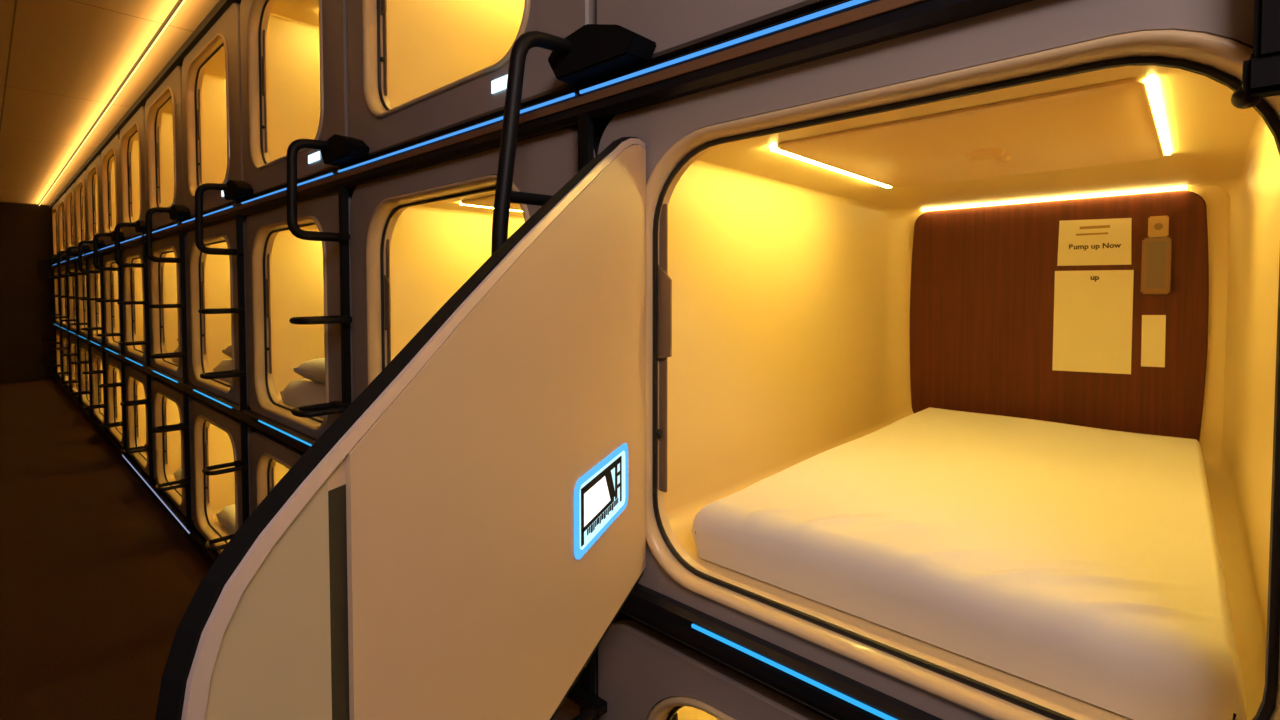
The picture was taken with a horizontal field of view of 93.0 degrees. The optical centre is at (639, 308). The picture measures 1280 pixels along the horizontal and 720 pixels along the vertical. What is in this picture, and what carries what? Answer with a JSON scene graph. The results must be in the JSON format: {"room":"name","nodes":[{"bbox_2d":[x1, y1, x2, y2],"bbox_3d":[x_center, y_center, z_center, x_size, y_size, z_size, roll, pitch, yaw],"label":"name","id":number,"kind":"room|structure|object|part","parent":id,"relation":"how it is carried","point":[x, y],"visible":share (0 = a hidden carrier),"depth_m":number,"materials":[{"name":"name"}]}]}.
{"room":"capsule hotel","nodes":[
{"label":"capsule hotel","id":0,"kind":"room"},
{"bbox_2d":[0,202,58,382],"bbox_3d":[-11.612,-0.332,12.290,0.100,3.455,3.850,2,3,43],"label":"wall","id":1,"kind":"structure","parent":0,"point":[26,230],"depth_m":11.83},
{"bbox_2d":[0,379,210,719],"bbox_3d":[-4.213,1.669,5.536,20.220,0.100,4.050,2,3,43],"label":"floor","id":2,"kind":"structure","parent":0,"point":[98,582],"depth_m":3.87,"materials":[{"name":"brown carpet"}]},
{"bbox_2d":[43,257,63,381],"bbox_3d":[-10.586,0.244,10.973,0.289,2.389,0.220,2,3,43],"label":"ladder","id":3,"kind":"object","parent":2,"relation":"on","point":[54,258],"visible":0.84,"depth_m":11.05,"materials":[{"name":"black metal"}]},
{"bbox_3d":[-10.634,-0.741,10.972,0.115,0.389,0.202,2,3,43],"label":"grab handle","id":4,"kind":"part","parent":3,"relation":"part of","materials":[{"name":"black paint"}]},
{"bbox_3d":[-10.573,0.285,11.091,0.034,2.300,0.027,2,3,43],"label":"post","id":5,"kind":"part","parent":3,"relation":"part of","materials":[{"name":"black metal"}]},
{"bbox_2d":[49,253,71,396],"bbox_3d":[-9.542,0.276,10.012,0.289,2.389,0.220,2,3,43],"label":"ladder","id":6,"kind":"object","parent":2,"relation":"on","point":[63,255],"visible":0.8,"depth_m":10.09,"materials":[{"name":"black metal"}]},
{"bbox_3d":[-9.589,-0.709,10.011,0.115,0.389,0.202,2,3,43],"label":"grab handle","id":7,"kind":"part","parent":6,"relation":"part of","materials":[{"name":"black paint"}]},
{"bbox_3d":[-9.528,0.317,10.129,0.034,2.300,0.027,2,3,43],"label":"post","id":8,"kind":"part","parent":6,"relation":"part of","materials":[{"name":"black metal"}]},
{"bbox_2d":[57,249,80,402],"bbox_3d":[-8.498,0.308,9.050,0.289,2.389,0.220,2,3,43],"label":"ladder","id":9,"kind":"object","parent":2,"relation":"on","point":[74,253],"visible":0.91,"depth_m":9.12,"materials":[{"name":"black metal"}]},
{"bbox_3d":[-8.545,-0.678,9.049,0.115,0.389,0.202,2,3,43],"label":"grab handle","id":10,"kind":"part","parent":9,"relation":"part of","materials":[{"name":"black paint"}]},
{"bbox_3d":[-8.484,0.349,9.168,0.034,2.300,0.027,2,3,43],"label":"post","id":11,"kind":"part","parent":9,"relation":"part of","materials":[{"name":"black metal"}]},
{"bbox_2d":[66,245,92,421],"bbox_3d":[-7.453,0.339,8.089,0.289,2.389,0.220,2,3,43],"label":"ladder","id":12,"kind":"object","parent":2,"relation":"on","point":[85,248],"visible":0.93,"depth_m":8.16,"materials":[{"name":"black metal"}]},
{"bbox_3d":[-7.500,-0.646,8.088,0.115,0.389,0.202,2,3,43],"label":"grab handle","id":13,"kind":"part","parent":12,"relation":"part of","materials":[{"name":"black paint"}]},
{"bbox_3d":[-7.439,0.380,8.206,0.034,2.300,0.027,2,3,43],"label":"post","id":14,"kind":"part","parent":12,"relation":"part of","materials":[{"name":"black metal"}]},
{"bbox_2d":[78,239,107,432],"bbox_3d":[-6.409,0.371,7.127,0.289,2.389,0.220,2,3,43],"label":"ladder","id":15,"kind":"object","parent":2,"relation":"on","point":[101,243],"visible":0.93,"depth_m":7.20,"materials":[{"name":"black metal"}]},
{"bbox_3d":[-6.456,-0.614,7.126,0.115,0.389,0.202,2,3,43],"label":"grab handle","id":16,"kind":"part","parent":15,"relation":"part of","materials":[{"name":"black paint"}]},
{"bbox_3d":[-6.395,0.412,7.245,0.034,2.300,0.027,2,3,43],"label":"post","id":17,"kind":"part","parent":15,"relation":"part of","materials":[{"name":"black metal"}]},
{"bbox_2d":[93,231,126,454],"bbox_3d":[-5.364,0.403,6.166,0.289,2.389,0.220,2,3,43],"label":"ladder","id":18,"kind":"object","parent":2,"relation":"on","point":[95,239],"visible":0.93,"depth_m":6.24,"materials":[{"name":"black metal"}]},
{"bbox_3d":[-5.412,-0.583,6.164,0.115,0.389,0.202,2,3,43],"label":"grab handle","id":19,"kind":"part","parent":18,"relation":"part of","materials":[{"name":"black paint"}]},
{"bbox_3d":[-5.351,0.444,6.283,0.034,2.300,0.027,2,3,43],"label":"post","id":20,"kind":"part","parent":18,"relation":"part of","materials":[{"name":"black metal"}]},
{"bbox_2d":[114,220,153,490],"bbox_3d":[-4.320,0.434,5.204,0.289,2.389,0.220,2,3,43],"label":"ladder","id":21,"kind":"object","parent":2,"relation":"on","point":[139,226],"visible":0.93,"depth_m":5.28,"materials":[{"name":"black metal"}]},
{"bbox_3d":[-4.367,-0.551,5.203,0.115,0.389,0.202,2,3,43],"label":"grab handle","id":22,"kind":"part","parent":21,"relation":"part of","materials":[{"name":"black paint"}]},
{"bbox_3d":[-4.306,0.475,5.321,0.034,2.300,0.027,2,3,43],"label":"post","id":23,"kind":"part","parent":21,"relation":"part of","materials":[{"name":"black metal"}]},
{"bbox_2d":[55,376,217,565],"bbox_3d":[-5.387,1.553,6.354,17.140,0.078,0.034,2,3,43],"label":"rail","id":24,"kind":"object","parent":2,"relation":"on","point":[194,537],"visible":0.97,"depth_m":5.21,"materials":[{"name":"black metal"}]},
{"bbox_2d":[145,205,191,537],"bbox_3d":[-3.276,0.466,4.242,0.289,2.389,0.220,2,3,43],"label":"ladder","id":25,"kind":"object","parent":2,"relation":"on","point":[181,213],"visible":0.99,"depth_m":4.32,"materials":[{"name":"black metal"}]},
{"bbox_3d":[-3.323,-0.519,4.241,0.115,0.389,0.202,2,3,43],"label":"grab handle","id":26,"kind":"part","parent":25,"relation":"part of","materials":[{"name":"black paint"}]},
{"bbox_3d":[-3.262,0.507,4.360,0.034,2.300,0.027,2,3,43],"label":"post","id":27,"kind":"part","parent":25,"relation":"part of","materials":[{"name":"black metal"}]},
{"bbox_2d":[195,180,253,550],"bbox_3d":[-2.231,0.498,3.281,0.289,2.389,0.220,2,3,43],"label":"ladder","id":28,"kind":"object","parent":2,"relation":"on","point":[234,190],"visible":0.97,"depth_m":3.35,"materials":[{"name":"black metal"}]},
{"bbox_3d":[-2.278,-0.488,3.280,0.115,0.389,0.202,2,3,43],"label":"grab handle","id":29,"kind":"part","parent":28,"relation":"part of","materials":[{"name":"black paint"}]},
{"bbox_3d":[-2.217,0.538,3.398,0.034,2.300,0.027,2,3,43],"label":"post","id":30,"kind":"part","parent":28,"relation":"part of","materials":[{"name":"black metal"}]},
{"bbox_2d":[287,134,369,417],"bbox_3d":[-1.187,0.529,2.319,0.289,2.389,0.220,2,3,43],"label":"ladder","id":31,"kind":"object","parent":2,"relation":"on","point":[340,151],"visible":0.65,"depth_m":2.34,"materials":[{"name":"black metal"}]},
{"bbox_3d":[-1.234,-0.456,2.318,0.115,0.389,0.202,2,3,43],"label":"grab handle","id":32,"kind":"part","parent":31,"relation":"part of","materials":[{"name":"black paint"}]},
{"bbox_3d":[-1.173,0.570,2.437,0.034,2.300,0.027,2,3,43],"label":"post","id":33,"kind":"part","parent":31,"relation":"part of","materials":[{"name":"black metal"}]},
{"bbox_2d":[491,24,655,719],"bbox_3d":[-0.162,0.562,1.337,0.289,2.389,0.276,2,3,43],"label":"ladder","id":34,"kind":"object","parent":2,"relation":"on","point":[591,53],"visible":0.5,"depth_m":1.32,"materials":[{"name":"black metal"}]},
{"bbox_3d":[-0.218,-0.263,1.350,0.031,0.709,0.258,2,3,43],"label":"grab handle","id":35,"kind":"part","parent":34,"relation":"part of","materials":[{"name":"black paint"}]},
{"bbox_3d":[-0.129,0.602,1.475,0.034,2.300,0.027,2,3,43],"label":"post","id":36,"kind":"part","parent":34,"relation":"part of","materials":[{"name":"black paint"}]},
{"bbox_2d":[0,0,218,204],"bbox_3d":[-4.213,-1.884,5.419,20.220,0.100,4.050,2,3,43],"label":"ceiling","id":37,"kind":"structure","parent":0,"point":[62,62],"depth_m":4.65,"materials":[{"name":"paint"}]},
{"bbox_2d":[39,0,185,205],"bbox_3d":[-6.505,-1.870,7.050,14.200,0.035,0.020,2,3,43],"label":"recessed light","id":38,"kind":"object","parent":37,"relation":"in","point":[178,5],"visible":1,"depth_m":4.67,"materials":[{"name":"yellow"}]},
{"bbox_2d":[55,0,843,719],"bbox_3d":[-4.323,-0.104,5.376,20.045,3.455,0.050,2,3,43],"label":"wall","id":39,"kind":"structure","parent":0,"point":[600,125],"depth_m":1.48,"materials":[{"name":"black"}]},
{"bbox_2d":[52,201,61,262],"bbox_3d":[-10.476,-1.458,12.186,1.392,1.106,1.810,2,3,43],"label":"capsule","id":40,"kind":"object","parent":39,"relation":"attached to","point":[55,209],"visible":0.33,"depth_m":11.87,"materials":[{"name":"beige plastic"}]},
{"bbox_2d":[54,267,61,324],"bbox_3d":[-10.476,-0.265,12.226,1.392,1.106,1.810,2,3,43],"label":"capsule","id":41,"kind":"object","parent":39,"relation":"attached to","point":[55,269],"visible":0.15,"depth_m":11.92,"materials":[{"name":"beige plastic"}]},
{"bbox_2d":[56,329,63,377],"bbox_3d":[-10.476,0.844,12.262,1.392,0.924,1.810,2,3,43],"label":"capsule","id":42,"kind":"object","parent":39,"relation":"attached to","point":[57,330],"visible":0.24,"depth_m":11.96,"materials":[{"name":"beige plastic"}]},
{"bbox_2d":[58,193,67,260],"bbox_3d":[-9.432,-1.426,11.225,1.392,1.106,1.810,2,3,43],"label":"capsule","id":43,"kind":"object","parent":39,"relation":"attached to","point":[62,201],"visible":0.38,"depth_m":10.91,"materials":[{"name":"beige plastic"}]},
{"bbox_2d":[61,266,69,327],"bbox_3d":[-9.432,-0.234,11.264,1.392,1.106,1.810,2,3,43],"label":"capsule","id":44,"kind":"object","parent":39,"relation":"attached to","point":[63,280],"visible":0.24,"depth_m":10.96,"materials":[{"name":"beige plastic"}]},
{"bbox_2d":[63,332,71,387],"bbox_3d":[-9.432,0.875,11.300,1.392,0.924,1.810,2,3,43],"label":"capsule","id":45,"kind":"object","parent":39,"relation":"attached to","point":[65,336],"visible":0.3,"depth_m":10.99,"materials":[{"name":"beige plastic"}]},
{"bbox_2d":[66,183,76,258],"bbox_3d":[-8.388,-1.394,10.263,1.392,1.106,1.810,2,3,43],"label":"capsule","id":46,"kind":"object","parent":39,"relation":"attached to","point":[70,193],"visible":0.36,"depth_m":9.95,"materials":[{"name":"beige plastic"}]},
{"bbox_2d":[68,262,79,332],"bbox_3d":[-8.388,-0.202,10.302,1.392,1.106,1.810,2,3,43],"label":"capsule","id":47,"kind":"object","parent":39,"relation":"attached to","point":[72,304],"visible":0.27,"depth_m":10.00,"materials":[{"name":"beige plastic"}]},
{"bbox_2d":[70,336,81,400],"bbox_3d":[-8.388,0.907,10.339,1.392,0.924,1.810,2,3,43],"label":"capsule","id":48,"kind":"object","parent":39,"relation":"attached to","point":[73,340],"visible":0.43,"depth_m":10.04,"materials":[{"name":"beige plastic"}]},
{"bbox_2d":[75,170,90,254],"bbox_3d":[-7.343,-1.363,9.302,1.392,1.106,1.810,2,3,43],"label":"capsule","id":49,"kind":"object","parent":39,"relation":"attached to","point":[80,183],"visible":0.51,"depth_m":8.99,"materials":[{"name":"beige plastic"}]},
{"bbox_2d":[77,259,91,338],"bbox_3d":[-7.343,-0.170,9.341,1.392,1.106,1.810,2,3,43],"label":"capsule","id":50,"kind":"object","parent":39,"relation":"attached to","point":[81,278],"visible":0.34,"depth_m":9.04,"materials":[{"name":"beige plastic"}]},
{"bbox_2d":[80,341,93,412],"bbox_3d":[-7.343,0.939,9.377,1.392,0.924,1.810,2,3,43],"label":"capsule","id":51,"kind":"object","parent":39,"relation":"attached to","point":[83,345],"visible":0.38,"depth_m":9.07,"materials":[{"name":"beige plastic"}]},
{"bbox_2d":[86,155,103,250],"bbox_3d":[-6.299,-1.331,8.340,1.392,1.106,1.810,2,3,43],"label":"capsule","id":52,"kind":"object","parent":39,"relation":"attached to","point":[93,173],"visible":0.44,"depth_m":8.03,"materials":[{"name":"beige plastic"}]},
{"bbox_2d":[89,255,106,345],"bbox_3d":[-6.299,-0.139,8.379,1.392,1.106,1.810,2,3,43],"label":"capsule","id":53,"kind":"object","parent":39,"relation":"attached to","point":[94,278],"visible":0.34,"depth_m":8.09,"materials":[{"name":"beige plastic"}]},
{"bbox_2d":[92,348,108,429],"bbox_3d":[-6.299,0.970,8.416,1.392,0.924,1.810,2,3,43],"label":"capsule","id":54,"kind":"object","parent":39,"relation":"attached to","point":[97,363],"visible":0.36,"depth_m":8.11,"materials":[{"name":"beige plastic"}]},
{"bbox_2d":[101,134,123,245],"bbox_3d":[-5.255,-1.299,7.378,1.392,1.106,1.810,2,3,43],"label":"capsule","id":55,"kind":"object","parent":39,"relation":"attached to","point":[110,155],"visible":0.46,"depth_m":7.07,"materials":[{"name":"beige plastic"}]},
{"bbox_2d":[103,250,125,353],"bbox_3d":[-5.255,-0.107,7.418,1.392,1.106,1.810,2,3,43],"label":"capsule","id":56,"kind":"object","parent":39,"relation":"attached to","point":[111,278],"visible":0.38,"depth_m":7.12,"materials":[{"name":"beige plastic"}]},
{"bbox_2d":[106,355,127,447],"bbox_3d":[-5.255,1.002,7.454,1.392,0.924,1.810,2,3,43],"label":"capsule","id":57,"kind":"object","parent":39,"relation":"attached to","point":[114,394],"visible":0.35,"depth_m":7.15,"materials":[{"name":"beige plastic"}]},
{"bbox_2d":[119,106,146,239],"bbox_3d":[-4.210,-1.268,6.417,1.392,1.106,1.810,2,3,43],"label":"capsule","id":58,"kind":"object","parent":39,"relation":"attached to","point":[132,148],"visible":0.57,"depth_m":6.11,"materials":[{"name":"beige plastic"}]},
{"bbox_2d":[122,245,151,365],"bbox_3d":[-4.210,-0.075,6.456,1.392,1.106,1.810,2,3,43],"label":"capsule","id":59,"kind":"object","parent":39,"relation":"attached to","point":[133,278],"visible":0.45,"depth_m":6.16,"materials":[{"name":"beige plastic"}]},
{"bbox_2d":[126,366,154,478],"bbox_3d":[-4.210,1.034,6.492,1.392,0.924,1.810,2,3,43],"label":"capsule","id":60,"kind":"object","parent":39,"relation":"attached to","point":[136,381],"visible":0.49,"depth_m":6.20,"materials":[{"name":"beige plastic"}]},
{"bbox_2d":[49,0,240,207],"bbox_3d":[-5.378,-1.837,6.267,17.160,0.050,0.075,2,3,43],"label":"trim","id":61,"kind":"structure","parent":39,"relation":"attached to","point":[220,8],"depth_m":4.61,"materials":[{"name":"black"}]},
{"bbox_2d":[145,66,184,230],"bbox_3d":[-3.166,-1.236,5.455,1.392,1.106,1.810,2,3,43],"label":"capsule","id":62,"kind":"object","parent":39,"relation":"attached to","point":[163,108],"visible":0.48,"depth_m":5.14,"materials":[{"name":"beige plastic"}]},
{"bbox_3d":[-4.098,-1.312,5.168,0.040,0.213,0.005,2,3,43],"label":"latch plate","id":63,"kind":"part","parent":62,"relation":"part of","materials":[{"name":"brown plastic"}]},
{"bbox_2d":[149,232,189,382],"bbox_3d":[-3.166,-0.044,5.494,1.392,1.106,1.810,2,3,43],"label":"capsule","id":64,"kind":"object","parent":39,"relation":"attached to","point":[164,278],"visible":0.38,"depth_m":5.21,"materials":[{"name":"beige plastic"}]},
{"bbox_3d":[-4.098,-0.120,5.207,0.040,0.213,0.005,2,3,43],"label":"latch plate","id":65,"kind":"part","parent":64,"relation":"part of","materials":[{"name":"brown plastic"}]},
{"bbox_2d":[171,348,178,363],"bbox_3d":[-3.174,0.381,5.536,0.930,0.131,1.620,2,3,43],"label":"mattress","id":66,"kind":"object","parent":64,"relation":"in","point":[175,359],"visible":0.02,"depth_m":5.17,"materials":[{"name":"white fabric"}]},
{"bbox_2d":[152,379,192,519],"bbox_3d":[-3.166,1.065,5.531,1.392,0.924,1.810,2,3,43],"label":"capsule","id":67,"kind":"object","parent":39,"relation":"attached to","point":[167,401],"visible":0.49,"depth_m":5.23,"materials":[{"name":"beige plastic"}]},
{"bbox_2d":[173,467,181,479],"bbox_3d":[-3.174,1.420,5.571,0.930,0.109,1.620,2,3,43],"label":"mattress","id":68,"kind":"object","parent":67,"relation":"in","point":[178,474],"visible":0.02,"depth_m":5.23,"materials":[{"name":"white fabric"}]},
{"bbox_2d":[182,3,243,216],"bbox_3d":[-2.121,-1.204,4.494,1.392,1.106,1.810,2,3,43],"label":"capsule","id":69,"kind":"object","parent":39,"relation":"attached to","point":[211,71],"visible":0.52,"depth_m":4.18,"materials":[{"name":"beige plastic"}]},
{"bbox_3d":[-3.054,-1.281,4.206,0.040,0.213,0.005,2,3,43],"label":"latch plate","id":70,"kind":"part","parent":69,"relation":"part of","materials":[{"name":"brown plastic"}]},
{"bbox_2d":[186,217,249,407],"bbox_3d":[-2.121,-0.012,4.533,1.392,1.106,1.810,2,3,43],"label":"capsule","id":71,"kind":"object","parent":39,"relation":"attached to","point":[211,279],"visible":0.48,"depth_m":4.25,"materials":[{"name":"beige plastic"}]},
{"bbox_3d":[-3.054,-0.088,4.245,0.040,0.213,0.005,2,3,43],"label":"latch plate","id":72,"kind":"part","parent":71,"relation":"part of","materials":[{"name":"brown plastic"}]},
{"bbox_2d":[213,359,231,383],"bbox_3d":[-2.130,0.412,4.575,0.930,0.131,1.620,2,3,43],"label":"mattress","id":73,"kind":"object","parent":71,"relation":"in","point":[226,364],"visible":0.02,"depth_m":4.18,"materials":[{"name":"white fabric"}]},
{"bbox_2d":[222,345,231,357],"bbox_3d":[-2.591,0.295,4.166,0.540,0.132,0.340,2,3,43],"label":"pillow","id":74,"kind":"object","parent":73,"relation":"on","point":[228,351],"visible":0.14,"depth_m":4.17,"materials":[{"name":"white fabric"}]},
{"bbox_2d":[190,400,251,554],"bbox_3d":[-2.121,1.097,4.569,1.392,0.924,1.810,2,3,43],"label":"capsule","id":75,"kind":"object","parent":39,"relation":"attached to","point":[215,436],"visible":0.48,"depth_m":4.28,"materials":[{"name":"beige plastic"}]},
{"bbox_3d":[-3.054,1.035,4.282,0.040,0.178,0.005,2,3,43],"label":"latch plate","id":76,"kind":"part","parent":75,"relation":"part of","materials":[{"name":"brown plastic"}]},
{"bbox_2d":[216,504,235,533],"bbox_3d":[-2.130,1.451,4.609,0.930,0.109,1.620,2,3,43],"label":"mattress","id":77,"kind":"object","parent":75,"relation":"in","point":[226,517],"visible":0.02,"depth_m":4.21,"materials":[{"name":"white fabric"}]},
{"bbox_2d":[249,431,303,513],"bbox_3d":[-1.077,1.129,3.608,1.392,0.924,1.810,2,3,43],"label":"capsule","id":78,"kind":"object","parent":39,"relation":"attached to","point":[270,459],"visible":0.14,"depth_m":3.30,"materials":[{"name":"beige plastic"}]},
{"bbox_2d":[240,0,348,196],"bbox_3d":[-1.077,-1.173,3.532,1.392,1.106,1.810,2,3,43],"label":"capsule","id":79,"kind":"object","parent":39,"relation":"attached to","point":[294,53],"visible":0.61,"depth_m":3.26,"materials":[{"name":"grey plastic"}]},
{"bbox_3d":[-2.009,-1.249,3.244,0.040,0.213,0.005,2,3,43],"label":"latch plate","id":80,"kind":"part","parent":79,"relation":"part of","materials":[{"name":"brown plastic"}]},
{"bbox_2d":[245,191,352,438],"bbox_3d":[-1.077,0.019,3.571,1.392,1.106,1.810,2,3,43],"label":"capsule","id":81,"kind":"object","parent":39,"relation":"attached to","point":[287,276],"visible":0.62,"depth_m":3.29,"materials":[{"name":"beige plastic"}]},
{"bbox_3d":[-2.009,-0.057,3.284,0.040,0.213,0.005,2,3,43],"label":"latch plate","id":82,"kind":"part","parent":81,"relation":"part of","materials":[{"name":"brown plastic"}]},
{"bbox_2d":[280,379,324,418],"bbox_3d":[-1.085,0.444,3.613,0.930,0.131,1.620,2,3,43],"label":"mattress","id":83,"kind":"object","parent":81,"relation":"in","point":[299,392],"visible":0.09,"depth_m":3.17,"materials":[{"name":"white fabric"}]},
{"bbox_2d":[294,358,324,383],"bbox_3d":[-1.546,0.326,3.204,0.540,0.132,0.340,2,3,43],"label":"pillow","id":84,"kind":"object","parent":83,"relation":"on","point":[314,369],"visible":0.27,"depth_m":3.14,"materials":[{"name":"white fabric"}]},
{"bbox_2d":[347,0,595,158],"bbox_3d":[-0.033,-1.141,2.570,1.392,1.106,1.810,2,3,43],"label":"capsule","id":85,"kind":"object","parent":39,"relation":"attached to","point":[419,70],"visible":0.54,"depth_m":2.30,"materials":[{"name":"grey plastic"}]},
{"bbox_3d":[-0.965,-1.217,2.283,0.040,0.213,0.005,2,3,43],"label":"latch plate","id":86,"kind":"part","parent":85,"relation":"part of","materials":[{"name":"brown plastic"}]},
{"bbox_2d":[350,126,595,400],"bbox_3d":[-0.033,0.051,2.610,1.392,1.106,1.810,2,3,43],"label":"capsule","id":87,"kind":"object","parent":39,"relation":"attached to","point":[418,235],"visible":0.3,"depth_m":2.34,"materials":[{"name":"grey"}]},
{"bbox_3d":[-0.965,-0.025,2.322,0.040,0.213,0.005,2,3,43],"label":"latch plate","id":88,"kind":"part","parent":87,"relation":"part of","materials":[{"name":"brown plastic"}]},
{"bbox_3d":[-0.202,-0.426,2.485,0.691,0.009,0.800,2,3,43],"label":"ceiling panel","id":89,"kind":"part","parent":87,"relation":"part of","materials":[{"name":"brown"}]},
{"bbox_2d":[53,323,942,719],"bbox_3d":[-5.389,0.498,6.317,17.140,0.072,0.038,2,3,43],"label":"light strip","id":90,"kind":"object","parent":39,"relation":"attached to","point":[837,696],"visible":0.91,"depth_m":1.17,"materials":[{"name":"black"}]},
{"bbox_2d":[53,0,1032,268],"bbox_3d":[-5.389,-0.646,6.280,17.140,0.078,0.038,2,3,43],"label":"light strip","id":91,"kind":"object","parent":39,"relation":"attached to","point":[846,25],"visible":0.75,"depth_m":1.24,"materials":[{"name":"black"}]},
{"bbox_2d":[553,647,597,719],"bbox_3d":[-0.033,1.160,2.646,1.392,0.924,1.810,2,3,43],"label":"capsule","id":92,"kind":"object","parent":39,"relation":"attached to","point":[568,710],"visible":0.02,"depth_m":1.56,"materials":[{"name":"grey plastic"}]},
{"bbox_2d":[598,620,828,719],"bbox_3d":[1.012,1.192,1.685,1.392,0.924,1.810,2,3,43],"label":"capsule","id":93,"kind":"object","parent":39,"relation":"attached to","point":[644,674],"visible":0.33,"depth_m":1.34,"materials":[{"name":"grey plastic"}]},
{"bbox_2d":[597,0,840,68],"bbox_3d":[1.012,-1.109,1.609,1.392,1.106,1.810,2,3,43],"label":"capsule","id":94,"kind":"object","parent":39,"relation":"attached to","point":[677,27],"visible":0.02,"depth_m":1.25,"materials":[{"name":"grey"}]},
{"bbox_2d":[598,0,1279,719],"bbox_3d":[1.012,0.083,1.648,1.392,1.106,1.810,2,3,43],"label":"capsule","id":95,"kind":"object","parent":39,"relation":"attached to","point":[842,248],"visible":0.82,"depth_m":1.66,"materials":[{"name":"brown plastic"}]},
{"bbox_2d":[155,137,645,719],"bbox_3d":[-0.140,0.129,0.853,0.028,0.956,1.022,1,2,16],"label":"wall","id":96,"kind":"structure","parent":95,"relation":"attached to","point":[463,539],"depth_m":0.67,"materials":[{"name":"beige"}]},
{"bbox_3d":[-0.065,0.331,1.068,0.001,0.093,0.204,1,2,16],"label":"black frame","id":97,"kind":"part","parent":96,"relation":"part of","materials":[{"name":"black"}]},
{"bbox_2d":[587,498,617,534],"bbox_3d":[-0.064,0.365,1.073,0.001,0.013,0.160,1,2,16],"label":"print","id":98,"kind":"object","parent":96,"relation":"attached to","point":[609,509],"depth_m":1.07,"materials":[{"name":"black"}]},
{"bbox_3d":[0.043,0.280,1.371,0.018,0.018,0.018,2,3,43],"label":"latch knob","id":99,"kind":"part","parent":95,"relation":"part of","materials":[{"name":"black metal"}]},
{"bbox_3d":[0.054,0.007,1.357,0.040,0.213,0.005,2,3,43],"label":"latch plate","id":100,"kind":"part","parent":95,"relation":"part of","materials":[{"name":"brown plastic"}]},
{"bbox_2d":[692,407,1246,719],"bbox_3d":[1.003,0.498,1.699,0.920,0.148,1.607,2,3,43],"label":"mattress","id":101,"kind":"object","parent":95,"relation":"in","point":[1083,563],"visible":1,"depth_m":1.21,"materials":[{"name":"white fabric"}]},
{"bbox_3d":[0.843,-0.395,1.523,0.691,0.009,0.800,2,3,43],"label":"ceiling panel","id":102,"kind":"part","parent":95,"relation":"part of","materials":[{"name":"brown"}]},
{"bbox_3d":[1.552,0.044,2.366,0.966,0.916,0.014,2,3,43],"label":"panel","id":103,"kind":"part","parent":95,"relation":"part of","materials":[{"name":"red wood"}]},
{"bbox_2d":[1052,270,1133,373],"bbox_3d":[1.669,0.048,2.247,0.235,0.381,0.002,2,3,43],"label":"paper notice","id":104,"kind":"object","parent":95,"relation":"attached to","point":[1092,327],"visible":1,"depth_m":2.24,"materials":[{"name":"beige paper"}]},
{"bbox_2d":[1057,218,1131,265],"bbox_3d":[1.670,-0.247,2.237,0.220,0.172,0.002,2,3,43],"label":"paper notice","id":105,"kind":"object","parent":95,"relation":"attached to","point":[1092,241],"visible":1,"depth_m":2.23,"materials":[{"name":"beige paper"}]},
{"bbox_2d":[1141,315,1165,366],"bbox_3d":[1.799,0.112,2.130,0.065,0.184,0.002,2,3,43],"label":"paper card","id":106,"kind":"object","parent":95,"relation":"attached to","point":[1153,326],"visible":1,"depth_m":2.13,"materials":[{"name":"beige paper"}]},
{"bbox_2d":[1141,216,1171,293],"bbox_3d":[1.791,-0.186,2.108,0.078,0.270,0.030,2,3,43],"label":"wall phone","id":107,"kind":"object","parent":95,"relation":"attached to","point":[1156,252],"visible":1,"depth_m":2.10,"materials":[{"name":"brown plastic"}]},
{"bbox_2d":[1231,0,1279,108],"bbox_3d":[0.727,-0.361,0.640,0.144,0.270,0.043,2,3,43],"label":"post","id":108,"kind":"object","parent":95,"relation":"attached to","point":[1261,73],"visible":1,"depth_m":0.66,"materials":[{"name":"black metal"}]},
{"bbox_3d":[0.689,-0.241,0.690,0.026,0.026,0.026,2,3,43],"label":"knob","id":109,"kind":"part","parent":108,"relation":"part of","materials":[{"name":"black metal"}]},
{"bbox_3d":[0.726,-0.384,0.637,0.112,0.225,0.038,2,3,43],"label":"post","id":110,"kind":"part","parent":108,"relation":"part of","materials":[{"name":"black metal"}]}
]}

